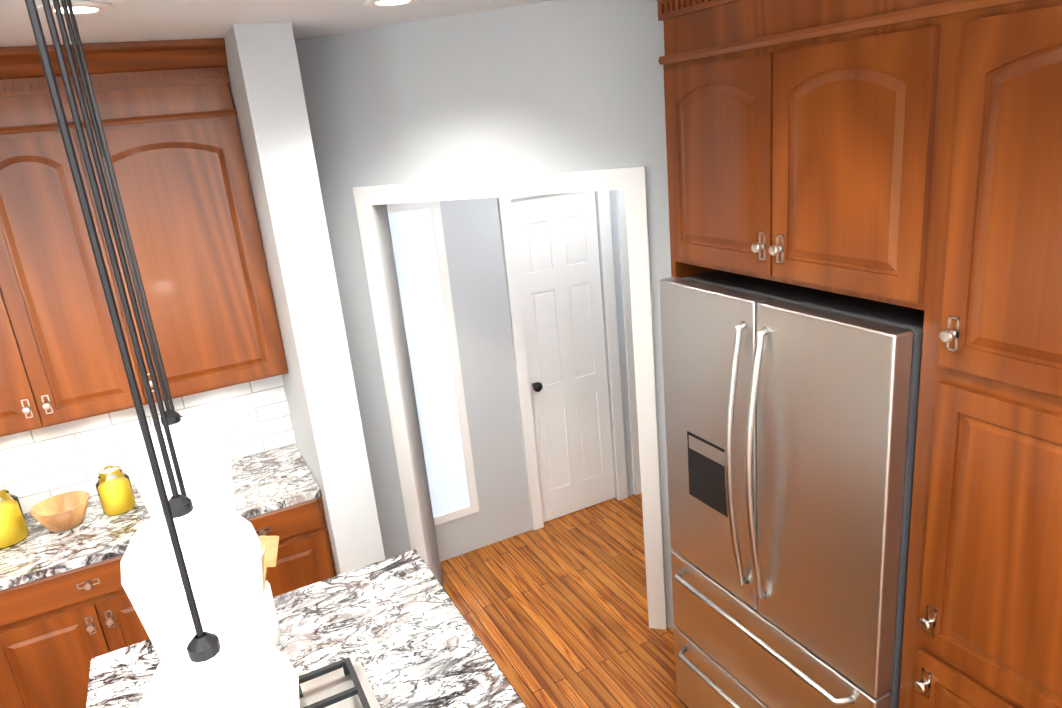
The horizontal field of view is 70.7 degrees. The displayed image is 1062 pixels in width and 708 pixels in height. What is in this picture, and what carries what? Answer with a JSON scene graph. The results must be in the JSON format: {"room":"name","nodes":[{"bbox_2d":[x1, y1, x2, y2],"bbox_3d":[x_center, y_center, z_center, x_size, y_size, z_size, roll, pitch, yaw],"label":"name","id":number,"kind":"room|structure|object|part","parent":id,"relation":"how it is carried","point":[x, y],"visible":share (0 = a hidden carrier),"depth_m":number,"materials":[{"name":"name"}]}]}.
{"room":"kitchen","nodes":[
{"label":"kitchen","id":0,"kind":"room"},
{"bbox_2d":[0,0,554,46],"bbox_3d":[0.612,-0.905,1.166,7.550,0.050,10.800,-14,19,-24],"label":"ceiling","id":1,"kind":"structure","parent":0,"point":[138,20],"depth_m":2.64,"materials":[{"name":"white paint"}]},
{"bbox_2d":[37,1,112,15],"bbox_3d":[-1.315,-0.997,2.164,0.195,0.010,0.195,-17,21,-32],"label":"recessed light","id":2,"kind":"object","parent":1,"relation":"in","point":[80,8],"depth_m":2.15,"materials":[{"name":"white"}]},
{"bbox_2d":[25,0,299,707],"bbox_3d":[-0.571,-0.065,1.083,0.172,1.271,1.140,-14,19,-24],"label":"pendant light","id":3,"kind":"object","parent":1,"relation":"hanging from","point":[191,575],"visible":1,"depth_m":0.93,"materials":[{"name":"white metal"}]},
{"bbox_2d":[364,0,419,6],"bbox_3d":[-0.471,-1.202,2.550,0.195,0.010,0.195,-17,21,-32],"label":"recessed light","id":4,"kind":"object","parent":1,"relation":"in","point":[373,3],"depth_m":2.56,"materials":[{"name":"white"}]},
{"bbox_2d":[224,22,384,575],"bbox_3d":[-1.033,0.047,3.541,0.210,2.870,0.750,-14,19,-24],"label":"wall","id":5,"kind":"structure","parent":0,"point":[267,94],"depth_m":3.11,"materials":[{"name":"grey paint"}]},
{"bbox_2d":[0,375,295,513],"bbox_3d":[-2.459,0.509,3.363,2.666,0.535,0.004,-14,19,-24],"label":"wall tile","id":6,"kind":"structure","parent":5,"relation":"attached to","point":[37,466],"depth_m":3.58,"materials":[{"name":"white tile"}]},
{"bbox_2d":[295,0,675,628],"bbox_3d":[0.059,-0.040,3.477,2.405,2.870,0.120,1,18,19],"label":"wall","id":7,"kind":"structure","parent":0,"point":[555,86],"depth_m":3.18,"materials":[{"name":"grey paint"}]},
{"bbox_2d":[353,166,666,629],"bbox_3d":[-0.057,0.272,3.616,1.348,2.215,0.138,1,18,19],"label":"trim","id":8,"kind":"structure","parent":7,"relation":"attached to","point":[631,181],"depth_m":3.44,"materials":[{"name":"white"}]},
{"bbox_2d":[435,190,633,561],"bbox_3d":[0.348,-0.401,4.531,3.240,2.870,0.120,-14,19,-24],"label":"wall","id":9,"kind":"structure","parent":0,"point":[475,259],"depth_m":4.35,"materials":[{"name":"grey paint"}]},
{"bbox_2d":[388,207,469,517],"bbox_3d":[-0.567,0.095,4.112,0.280,1.750,0.006,-14,19,-24],"label":"sidelight glass","id":10,"kind":"object","parent":9,"relation":"attached to","point":[415,253],"visible":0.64,"depth_m":4.09,"materials":[{"name":"grey glass"}]},
{"bbox_2d":[387,201,478,525],"bbox_3d":[-0.565,0.096,4.108,0.380,1.850,0.014,-14,19,-24],"label":"trim","id":11,"kind":"structure","parent":9,"relation":"attached to","point":[473,507],"depth_m":4.14,"materials":[{"name":"white wood"}]},
{"bbox_2d":[498,189,641,529],"bbox_3d":[0.612,-0.112,4.736,1.630,2.150,0.136,-14,19,-24],"label":"door","id":12,"kind":"structure","parent":9,"relation":"attached to","point":[551,255],"depth_m":4.51,"materials":[{"name":"white wood"}]},
{"bbox_2d":[532,382,542,391],"bbox_3d":[0.033,0.191,4.438,0.060,0.058,0.070,-14,19,-24],"label":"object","id":13,"kind":"structure","parent":12,"relation":"attached to","point":[537,386],"depth_m":4.41,"materials":[{"name":"black metal"}]},
{"bbox_2d":[440,493,687,707],"bbox_3d":[0.885,1.869,2.039,7.550,0.050,10.800,-14,19,-24],"label":"floor","id":14,"kind":"structure","parent":0,"point":[554,613],"depth_m":3.89,"materials":[{"name":"brown wood"}]},
{"bbox_2d":[0,444,335,707],"bbox_3d":[-1.938,1.197,3.438,1.971,0.915,0.644,-14,19,-24],"label":"base cabinet","id":15,"kind":"object","parent":14,"relation":"on","point":[68,613],"visible":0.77,"depth_m":3.12,"materials":[{"name":"brown wood"}]},
{"bbox_2d":[0,486,28,548],"bbox_3d":[-2.278,0.687,3.205,0.166,0.255,0.166,-17,21,-32],"label":"jar","id":16,"kind":"object","parent":15,"relation":"on","point":[14,529],"depth_m":3.20,"materials":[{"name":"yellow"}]},
{"bbox_3d":[-2.097,0.555,3.265,0.559,0.074,0.131,-14,19,-24],"label":"lid","id":17,"kind":"part","parent":16,"relation":"part of","materials":[{"name":"yellow ceramic"}]},
{"bbox_2d":[30,491,89,531],"bbox_3d":[-2.065,0.709,3.310,0.230,0.110,0.230,-14,19,-24],"label":"bowl","id":18,"kind":"object","parent":15,"relation":"on","point":[63,512],"visible":0.98,"depth_m":3.30,"materials":[{"name":"beige wood"}]},
{"bbox_3d":[-1.969,1.355,3.125,0.396,0.570,0.020,-14,19,-24],"label":"door","id":19,"kind":"part","parent":15,"relation":"part of","materials":[{"name":"brown wood"}]},
{"bbox_3d":[-1.814,0.948,3.068,0.082,0.030,0.033,-14,19,-24],"label":"knob","id":20,"kind":"part","parent":15,"relation":"part of","materials":[{"name":"silver metal"}]},
{"bbox_3d":[-1.829,1.135,3.110,0.031,0.082,0.033,-14,19,-24],"label":"knob","id":21,"kind":"part","parent":15,"relation":"part of","materials":[{"name":"silver metal"}]},
{"bbox_3d":[-1.764,1.119,3.139,0.031,0.082,0.033,-14,19,-24],"label":"knob","id":22,"kind":"part","parent":15,"relation":"part of","materials":[{"name":"silver metal"}]},
{"bbox_2d":[95,465,135,515],"bbox_3d":[-1.890,0.606,3.397,0.134,0.220,0.134,-17,21,-32],"label":"jar","id":23,"kind":"object","parent":15,"relation":"on","point":[116,496],"depth_m":3.38,"materials":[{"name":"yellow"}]},
{"bbox_3d":[-1.213,0.794,3.372,0.530,0.157,0.020,-14,19,-24],"label":"drawer","id":24,"kind":"part","parent":15,"relation":"part of","materials":[{"name":"brown wood"}]},
{"bbox_3d":[-1.201,0.800,3.349,0.082,0.030,0.033,-14,19,-24],"label":"knob","id":25,"kind":"part","parent":15,"relation":"part of","materials":[{"name":"silver metal"}]},
{"bbox_2d":[86,549,526,707],"bbox_3d":[-0.198,1.589,1.399,1.053,1.065,2.842,-14,19,-24],"label":"kitchen island","id":26,"kind":"object","parent":14,"relation":"on","point":[396,631],"visible":0.79,"depth_m":2.20,"materials":[{"name":"white stone"}]},
{"bbox_2d":[258,536,280,646],"bbox_3d":[-0.852,0.712,2.229,0.258,0.334,0.269,-14,19,-24],"label":"utensil crock","id":27,"kind":"object","parent":26,"relation":"on","point":[269,547],"visible":0.19,"depth_m":2.23,"materials":[{"name":"white ceramic"}]},
{"bbox_2d":[659,270,923,707],"bbox_3d":[1.020,0.659,2.619,0.776,1.850,0.960,-14,19,-24],"label":"fridge","id":28,"kind":"object","parent":14,"relation":"on","point":[791,413],"visible":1,"depth_m":2.27,"materials":[{"name":"grey metal"}]},
{"bbox_3d":[0.606,0.333,2.589,0.002,0.050,0.190,-14,19,-24],"label":"dispenser panel","id":29,"kind":"part","parent":28,"relation":"part of","materials":[{"name":"silver metal"}]},
{"bbox_2d":[657,0,1061,707],"bbox_3d":[1.356,0.347,1.845,0.727,2.868,2.694,-14,19,-24],"label":"tall cabinet","id":30,"kind":"object","parent":14,"relation":"on","point":[903,152],"visible":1,"depth_m":1.79,"materials":[{"name":"brown wood"}]},
{"bbox_3d":[0.583,-0.584,2.346,0.020,0.620,0.481,-14,19,-24],"label":"door","id":31,"kind":"part","parent":30,"relation":"part of","materials":[{"name":"brown wood"}]},
{"bbox_3d":[0.674,-0.317,2.223,0.033,0.082,0.031,-14,19,-24],"label":"knob","id":32,"kind":"part","parent":30,"relation":"part of","materials":[{"name":"silver metal"}]},
{"bbox_3d":[0.707,-0.300,2.161,0.033,0.082,0.031,-14,19,-24],"label":"knob","id":33,"kind":"part","parent":30,"relation":"part of","materials":[{"name":"silver metal"}]},
{"bbox_3d":[0.803,-0.472,1.924,0.020,0.620,0.481,-14,19,-24],"label":"door","id":34,"kind":"part","parent":30,"relation":"part of","materials":[{"name":"brown wood"}]},
{"bbox_3d":[1.238,-0.875,1.464,0.720,0.298,2.690,-14,19,-24],"label":"crown","id":35,"kind":"part","parent":30,"relation":"part of","materials":[{"name":"brown wood"}]},
{"bbox_3d":[1.058,0.897,2.027,0.033,0.082,0.031,-14,19,-24],"label":"knob","id":36,"kind":"part","parent":30,"relation":"part of","materials":[{"name":"silver metal"}]},
{"bbox_3d":[1.039,0.707,1.967,0.033,0.082,0.031,-14,19,-24],"label":"knob","id":37,"kind":"part","parent":30,"relation":"part of","materials":[{"name":"silver metal"}]},
{"bbox_3d":[0.966,-0.043,1.731,0.033,0.082,0.031,-14,19,-24],"label":"knob","id":38,"kind":"part","parent":30,"relation":"part of","materials":[{"name":"silver metal"}]},
{"bbox_3d":[1.237,1.274,1.901,0.020,0.845,0.615,-14,19,-24],"label":"door","id":39,"kind":"part","parent":30,"relation":"part of","materials":[{"name":"brown wood"}]},
{"bbox_3d":[1.160,0.491,1.654,0.020,0.745,0.615,-14,19,-24],"label":"door","id":40,"kind":"part","parent":30,"relation":"part of","materials":[{"name":"brown wood"}]},
{"bbox_3d":[1.085,-0.267,1.416,0.020,0.760,0.615,-14,19,-24],"label":"door","id":41,"kind":"part","parent":30,"relation":"part of","materials":[{"name":"brown wood"}]},
{"bbox_3d":[-1.888,1.507,-0.829,0.150,2.870,8.510,-14,19,-24],"label":"wall","id":42,"kind":"structure","parent":0,"visible":0},
{"bbox_2d":[0,45,147,436],"bbox_3d":[-2.178,-0.425,3.061,0.780,1.468,0.346,-14,19,-24],"label":"upper cabinet","id":43,"kind":"object","parent":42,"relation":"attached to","point":[61,361],"depth_m":3.02,"materials":[{"name":"brown wood"}]},
{"bbox_3d":[-2.265,-0.204,2.885,0.379,1.140,0.020,-14,19,-24],"label":"door","id":44,"kind":"part","parent":43,"relation":"part of","materials":[{"name":"brown wood"}]},
{"bbox_3d":[-2.068,0.229,3.071,0.031,0.082,0.033,-14,19,-24],"label":"knob","id":45,"kind":"part","parent":43,"relation":"part of","materials":[{"name":"silver metal"}]},
{"bbox_3d":[-2.004,0.213,3.100,0.031,0.082,0.033,-14,19,-24],"label":"knob","id":46,"kind":"part","parent":43,"relation":"part of","materials":[{"name":"silver metal"}]},
{"bbox_3d":[-1.918,-0.288,3.043,0.385,1.140,0.020,-14,19,-24],"label":"door","id":47,"kind":"part","parent":43,"relation":"part of","materials":[{"name":"brown wood"}]},
{"bbox_2d":[61,38,287,402],"bbox_3d":[-1.567,-0.573,3.340,0.595,1.468,0.346,-14,19,-24],"label":"upper cabinet","id":48,"kind":"object","parent":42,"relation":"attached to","point":[167,112],"depth_m":3.19,"materials":[{"name":"brown wood"}]},
{"bbox_3d":[-1.655,0.128,3.260,0.031,0.082,0.033,-14,19,-24],"label":"knob","id":49,"kind":"part","parent":48,"relation":"part of","materials":[{"name":"silver metal"}]},
{"bbox_3d":[-1.478,-0.395,3.245,0.591,1.140,0.020,-14,19,-24],"label":"door","id":50,"kind":"part","parent":48,"relation":"part of","materials":[{"name":"brown wood"}]}
]}

